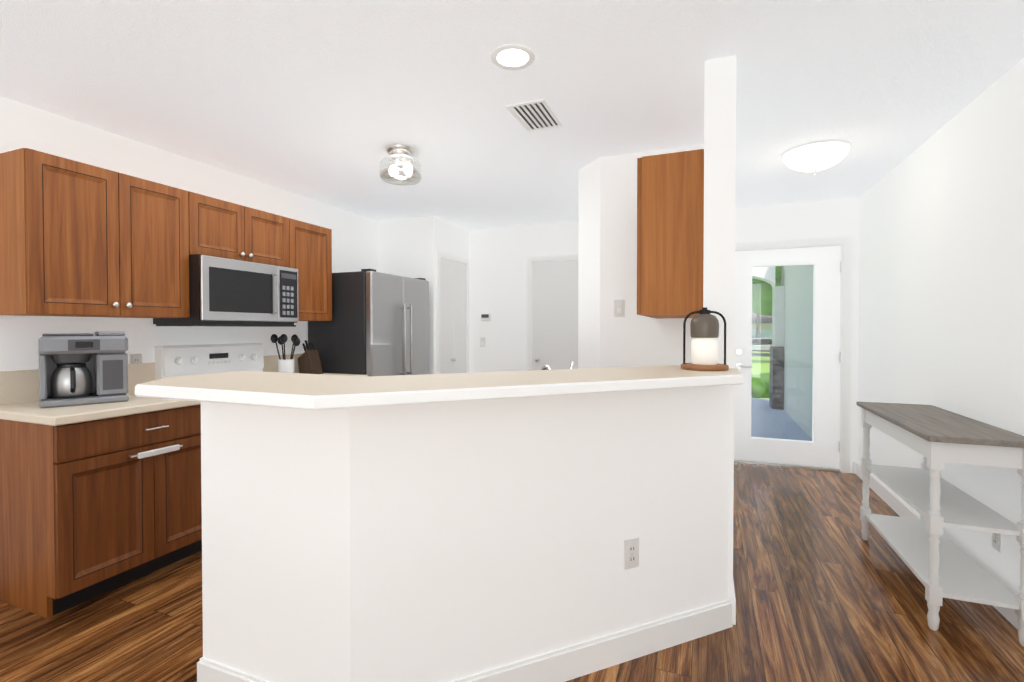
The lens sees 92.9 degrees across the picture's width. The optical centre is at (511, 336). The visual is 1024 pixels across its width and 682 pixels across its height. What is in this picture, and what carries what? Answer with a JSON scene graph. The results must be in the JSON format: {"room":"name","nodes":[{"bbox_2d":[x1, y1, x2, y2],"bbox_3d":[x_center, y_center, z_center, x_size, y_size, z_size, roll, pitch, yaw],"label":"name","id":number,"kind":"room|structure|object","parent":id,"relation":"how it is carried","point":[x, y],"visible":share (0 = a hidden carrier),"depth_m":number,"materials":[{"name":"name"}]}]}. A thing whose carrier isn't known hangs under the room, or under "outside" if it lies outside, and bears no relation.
{"room":"kitchen","nodes":[
{"label":"kitchen","id":0,"kind":"room"},
{"bbox_2d":[0,96,377,370],"bbox_3d":[-2.835,0.032,1.868,0.120,2.440,9.120,0,1,22],"label":"wall","id":1,"kind":"structure","parent":0,"point":[354,238],"depth_m":3.09,"materials":[{"name":"white paint"}]},
{"bbox_2d":[0,148,191,317],"bbox_3d":[-2.261,-0.494,2.666,0.349,0.770,0.760,0,1,22],"label":"upper cabinet","id":2,"kind":"object","parent":1,"relation":"attached to","point":[78,239],"depth_m":2.48,"materials":[{"name":"brown wood"}]},
{"bbox_2d":[130,354,141,363],"bbox_3d":[-2.316,0.166,2.998,0.008,0.115,0.072,0,1,22],"label":"electrical outlet","id":3,"kind":"object","parent":1,"relation":"attached to","point":[135,358],"visible":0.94,"depth_m":2.99,"materials":[{"name":"white plastic"}]},
{"bbox_2d":[0,353,302,404],"bbox_3d":[-2.192,0.244,3.294,0.020,0.165,2.090,0,1,22],"label":"backsplash","id":4,"kind":"structure","parent":1,"relation":"attached to","point":[19,385],"depth_m":2.53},
{"bbox_2d":[192,192,255,262],"bbox_3d":[-2.039,-0.695,3.221,0.349,0.385,0.442,0,1,22],"label":"upper cabinet","id":5,"kind":"object","parent":1,"relation":"attached to","point":[220,228],"depth_m":3.17,"materials":[{"name":"brown wood"}]},
{"bbox_2d":[153,254,298,326],"bbox_3d":[-1.918,-0.286,3.352,0.482,0.434,0.759,0,1,22],"label":"microwave","id":6,"kind":"object","parent":5,"relation":"attached to","point":[225,292],"visible":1,"depth_m":3.16,"materials":[{"name":"silver plastic"}]},
{"bbox_2d":[256,209,291,267],"bbox_3d":[-1.920,-0.699,3.521,0.349,0.385,0.443,0,1,22],"label":"upper cabinet","id":7,"kind":"object","parent":1,"relation":"attached to","point":[273,231],"depth_m":3.54,"materials":[{"name":"brown wood"}]},
{"bbox_2d":[292,219,331,320],"bbox_3d":[-1.755,-0.513,3.939,0.349,0.770,0.450,0,1,22],"label":"upper cabinet","id":8,"kind":"object","parent":1,"relation":"attached to","point":[311,244],"depth_m":3.90,"materials":[{"name":"brown wood"}]},
{"bbox_2d":[323,373,367,375],"bbox_3d":[-1.592,0.337,3.913,0.678,0.040,0.499,0,1,22],"label":"countertop","id":9,"kind":"structure","parent":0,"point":[323,373],"depth_m":4.04,"materials":[{"name":"beige stone"}]},
{"bbox_2d":[270,334,299,372],"bbox_3d":[-1.779,0.147,3.847,0.218,0.340,0.208,0,1,22],"label":"utensil crock","id":10,"kind":"object","parent":9,"relation":"on","point":[285,365],"visible":0.83,"depth_m":3.80,"materials":[{"name":"white ceramic"}]},
{"bbox_2d":[298,340,322,373],"bbox_3d":[-1.700,0.172,4.101,0.200,0.284,0.100,1,1,32],"label":"knife block","id":11,"kind":"object","parent":9,"relation":"on","point":[309,362],"visible":0.98,"depth_m":4.07,"materials":[{"name":"brown wood"}]},
{"bbox_2d":[378,216,468,373],"bbox_3d":[-0.970,-0.020,5.474,0.680,2.440,0.800,0,1,22],"label":"wall","id":12,"kind":"structure","parent":0,"point":[408,247],"depth_m":5.08,"materials":[{"name":"white paint"}]},
{"bbox_2d":[436,250,468,373],"bbox_3d":[-0.624,0.154,5.344,0.058,2.095,0.720,0,1,22],"label":"pantry door","id":13,"kind":"structure","parent":12,"relation":"in","point":[452,316],"depth_m":5.31,"materials":[{"name":"white wood"}]},
{"bbox_2d":[201,385,728,681],"bbox_3d":[-0.039,0.712,1.989,1.764,1.077,1.284,0,1,22],"label":"wall","id":14,"kind":"structure","parent":0,"point":[443,542],"depth_m":1.65,"materials":[{"name":"white paint"}]},
{"bbox_2d":[135,365,743,410],"bbox_3d":[-0.110,0.155,1.883,1.855,0.037,1.550,0,1,22],"label":"countertop","id":15,"kind":"structure","parent":14,"relation":"on","point":[314,392],"depth_m":1.48,"materials":[{"name":"white stone"}]},
{"bbox_2d":[681,307,728,370],"bbox_3d":[0.790,0.008,1.997,0.184,0.253,0.184,0,1,22],"label":"candle lamp","id":16,"kind":"object","parent":15,"relation":"on","point":[704,328],"visible":1,"depth_m":1.96,"materials":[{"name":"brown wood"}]},
{"bbox_2d":[197,460,1019,681],"bbox_3d":[-0.680,1.207,1.028,4.520,0.115,8.880,0,1,22],"label":"baseboard","id":17,"kind":"structure","parent":14,"relation":"attached to","point":[582,659],"depth_m":1.86,"materials":[{"name":"white wood"}]},
{"bbox_2d":[624,537,638,569],"bbox_3d":[0.465,0.842,1.887,0.072,0.115,0.008,0,1,-23],"label":"outlet","id":18,"kind":"object","parent":14,"relation":"attached to","point":[631,553],"visible":1,"depth_m":1.88,"materials":[{"name":"white plastic"}]},
{"bbox_2d":[0,462,1023,681],"bbox_3d":[-0.683,1.295,1.020,4.760,0.060,9.100,0,1,22],"label":"floor","id":19,"kind":"structure","parent":0,"point":[825,591],"depth_m":2.12,"materials":[{"name":"laminate"}]},
{"bbox_2d":[0,405,201,617],"bbox_3d":[-2.129,0.809,2.608,0.651,0.865,0.805,0,1,22],"label":"base cabinet","id":20,"kind":"object","parent":19,"relation":"on","point":[97,499],"depth_m":2.27,"materials":[{"name":"brown wood"}]},
{"bbox_2d":[0,389,200,428],"bbox_3d":[-2.120,0.357,2.587,0.678,0.040,0.825,0,1,22],"label":"countertop","id":21,"kind":"structure","parent":20,"relation":"on","point":[26,412],"depth_m":2.30,"materials":[{"name":"beige stone"}]},
{"bbox_2d":[38,332,128,407],"bbox_3d":[-2.189,0.156,2.490,0.335,0.362,0.296,-1,1,-44],"label":"coffee maker","id":22,"kind":"object","parent":21,"relation":"on","point":[76,369],"visible":1,"depth_m":2.43,"materials":[{"name":"grey metal"}]},
{"bbox_2d":[154,343,263,379],"bbox_3d":[-1.815,0.643,3.326,0.697,1.174,0.760,0,1,22],"label":"stove","id":23,"kind":"object","parent":19,"relation":"on","point":[177,360],"visible":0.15,"depth_m":3.33,"materials":[{"name":"white enameled metal"},{"name":"black glass"},{"name":"white plastic"}]},
{"bbox_2d":[308,269,428,375],"bbox_3d":[-1.282,0.320,4.564,0.757,1.784,0.905,0,1,22],"label":"fridge","id":24,"kind":"object","parent":19,"relation":"on","point":[378,325],"visible":0.42,"depth_m":4.18,"materials":[{"name":"grey metal"}]},
{"bbox_2d":[856,401,1023,645],"bbox_3d":[2.107,0.826,2.458,0.371,0.834,1.044,0,1,22],"label":"console table","id":25,"kind":"object","parent":19,"relation":"on","point":[936,561],"visible":1,"depth_m":2.20,"materials":[{"name":"white wood"}]},
{"bbox_2d":[0,0,1023,229],"bbox_3d":[-0.680,-1.215,0.992,4.760,0.080,9.120,0,1,22],"label":"ceiling","id":26,"kind":"structure","parent":0,"point":[328,102],"depth_m":2.30,"materials":[{"name":"white paint"}]},
{"bbox_2d":[379,144,421,185],"bbox_3d":[-0.719,-1.106,3.141,0.270,0.198,0.270,0,1,22],"label":"light","id":27,"kind":"object","parent":26,"relation":"attached to","point":[398,152],"visible":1,"depth_m":3.10,"materials":[{"name":"glass"}]},
{"bbox_2d":[491,44,534,69],"bbox_3d":[0.004,-1.186,2.072,0.190,0.006,0.190,0,1,22],"label":"recessed light","id":28,"kind":"object","parent":26,"relation":"in","point":[511,55],"visible":1,"depth_m":2.06,"materials":[{"name":"white"}]},
{"bbox_2d":[506,99,562,131],"bbox_3d":[0.128,-1.192,2.644,0.210,0.012,0.345,0,1,22],"label":"ceiling vent","id":29,"kind":"object","parent":26,"relation":"in","point":[535,115],"visible":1,"depth_m":2.62,"materials":[{"name":"white metal"}]},
{"bbox_2d":[782,139,850,174],"bbox_3d":[1.968,-1.128,3.158,0.380,0.155,0.380,0,1,22],"label":"light","id":30,"kind":"object","parent":26,"relation":"attached to","point":[814,157],"visible":1,"depth_m":3.05,"materials":[{"name":"white"}]},
{"bbox_2d":[541,361,573,369],"bbox_3d":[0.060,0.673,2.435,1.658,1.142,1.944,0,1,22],"label":"faucet","id":31,"kind":"object","parent":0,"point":[546,367],"visible":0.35,"depth_m":2.10,"materials":[{"name":"silver metal"}]},
{"bbox_2d":[578,144,703,368],"bbox_3d":[1.149,0.000,4.071,0.855,2.440,1.840,0,1,22],"label":"wall","id":32,"kind":"structure","parent":0,"point":[607,265],"depth_m":3.26,"materials":[{"name":"white paint"}]},
{"bbox_2d":[614,300,624,316],"bbox_3d":[0.716,-0.188,3.243,0.072,0.115,0.010,0,1,22],"label":"light switch","id":33,"kind":"object","parent":32,"relation":"attached to","point":[619,308],"visible":1,"depth_m":3.24,"materials":[{"name":"white plastic"}]},
{"bbox_2d":[637,149,703,318],"bbox_3d":[0.893,-0.495,2.721,0.334,0.770,0.840,0,1,22],"label":"upper cabinet","id":34,"kind":"object","parent":32,"relation":"attached to","point":[670,223],"visible":1,"depth_m":2.32,"materials":[{"name":"brown wood"}]},
{"bbox_2d":[469,198,859,472],"bbox_3d":[0.984,-0.016,5.191,4.520,2.440,0.120,0,1,22],"label":"wall","id":35,"kind":"structure","parent":0,"point":[498,274],"depth_m":5.45,"materials":[{"name":"white paint"}]},
{"bbox_2d":[480,337,485,346],"bbox_3d":[-0.341,0.067,5.648,0.072,0.115,0.010,0,1,22],"label":"light switch","id":36,"kind":"object","parent":35,"relation":"attached to","point":[482,341],"visible":1,"depth_m":5.64,"materials":[{"name":"white plastic"}]},
{"bbox_2d":[481,313,490,320],"bbox_3d":[-0.307,-0.223,5.623,0.120,0.090,0.024,0,1,22],"label":"thermostat","id":37,"kind":"object","parent":35,"relation":"attached to","point":[485,316],"visible":1,"depth_m":5.61,"materials":[{"name":"white plastic"}]},
{"bbox_2d":[527,253,578,370],"bbox_3d":[0.586,0.155,5.248,0.920,2.095,0.071,0,1,22],"label":"door","id":38,"kind":"structure","parent":35,"relation":"in","point":[552,314],"depth_m":5.33,"materials":[{"name":"white wood"}]},
{"bbox_2d":[734,236,851,472],"bbox_3d":[2.540,0.160,4.560,1.052,2.106,0.144,0,1,22],"label":"front door","id":39,"kind":"structure","parent":35,"relation":"in","point":[827,447],"depth_m":4.45,"materials":[{"name":"white wood"}]},
{"bbox_2d":[703,55,735,626],"bbox_3d":[1.417,0.010,3.421,0.125,2.440,2.850,0,1,22],"label":"wall","id":40,"kind":"structure","parent":0,"point":[719,181],"depth_m":2.09,"materials":[{"name":"white paint"}]},
{"bbox_2d":[857,58,1023,594],"bbox_3d":[1.476,0.057,0.153,0.120,2.440,9.120,0,1,22],"label":"wall","id":41,"kind":"structure","parent":0,"point":[941,277],"depth_m":2.60,"materials":[{"name":"white paint"}]},
{"bbox_2d":[992,533,1000,552],"bbox_3d":[2.232,0.927,2.243,0.008,0.115,0.072,0,1,22],"label":"electrical outlet","id":42,"kind":"object","parent":41,"relation":"attached to","point":[996,541],"visible":0.65,"depth_m":2.23,"materials":[{"name":"white plastic"}]},
{"label":"outside","id":43,"kind":"structure","parent":0,"visible":0},
{"bbox_2d":[752,352,769,398],"bbox_3d":[23.252,1.103,58.092,160.000,1.260,114.590,0,1,22],"label":"ground","id":44,"kind":"structure","parent":43,"point":[760,366],"depth_m":24.52,"materials":[{"name":"green plant"}]},
{"bbox_2d":[756,314,759,337],"bbox_3d":[25.804,-3.630,51.074,9.910,10.429,7.219,0,1,22],"label":"tree","id":45,"kind":"object","parent":44,"relation":"on","point":[758,324],"depth_m":51.25,"materials":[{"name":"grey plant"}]},
{"bbox_2d":[751,372,769,397],"bbox_3d":[4.887,0.980,9.578,0.900,0.544,0.790,0,1,22],"label":"shrub","id":46,"kind":"object","parent":44,"relation":"on","point":[756,388],"depth_m":9.31,"materials":[{"name":"green plant"}]},
{"bbox_2d":[752,312,771,337],"bbox_3d":[29.485,-1.108,60.203,27.000,5.000,11.000,0,1,22],"label":"house","id":47,"kind":"structure","parent":44,"relation":"on","point":[768,330],"depth_m":55.23,"materials":[{"name":"beige"}]},
{"bbox_2d":[752,266,780,315],"bbox_3d":[15.352,-2.051,25.661,8.466,7.141,6.481,0,1,22],"label":"tree","id":48,"kind":"object","parent":44,"relation":"on","point":[760,304],"depth_m":25.26,"materials":[{"name":"green plant"}]},
{"bbox_2d":[752,265,813,437],"bbox_3d":[2.415,-0.251,6.865,3.540,2.939,4.045,0,1,22],"label":"exterior wall","id":49,"kind":"structure","parent":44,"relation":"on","point":[791,292],"depth_m":7.06,"materials":[{"name":"grey paint"}]},
{"bbox_2d":[752,353,769,356],"bbox_3d":[18.277,1.610,45.597,160.000,0.009,7.500,0,1,22],"label":"street","id":50,"kind":"structure","parent":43,"point":[757,354],"depth_m":44.04,"materials":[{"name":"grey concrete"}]},
{"bbox_2d":[752,338,771,351],"bbox_3d":[22.459,0.882,43.653,4.400,1.500,1.900,0,1,22],"label":"car","id":51,"kind":"object","parent":50,"relation":"on","point":[757,342],"depth_m":42.93,"materials":[{"name":"grey paint"}]},
{"bbox_2d":[751,398,811,440],"bbox_3d":[2.433,1.198,7.337,3.240,0.028,4.895,0,1,22],"label":"porch","id":52,"kind":"object","parent":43,"point":[765,430],"depth_m":6.61,"materials":[{"name":"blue concrete"}]}
]}

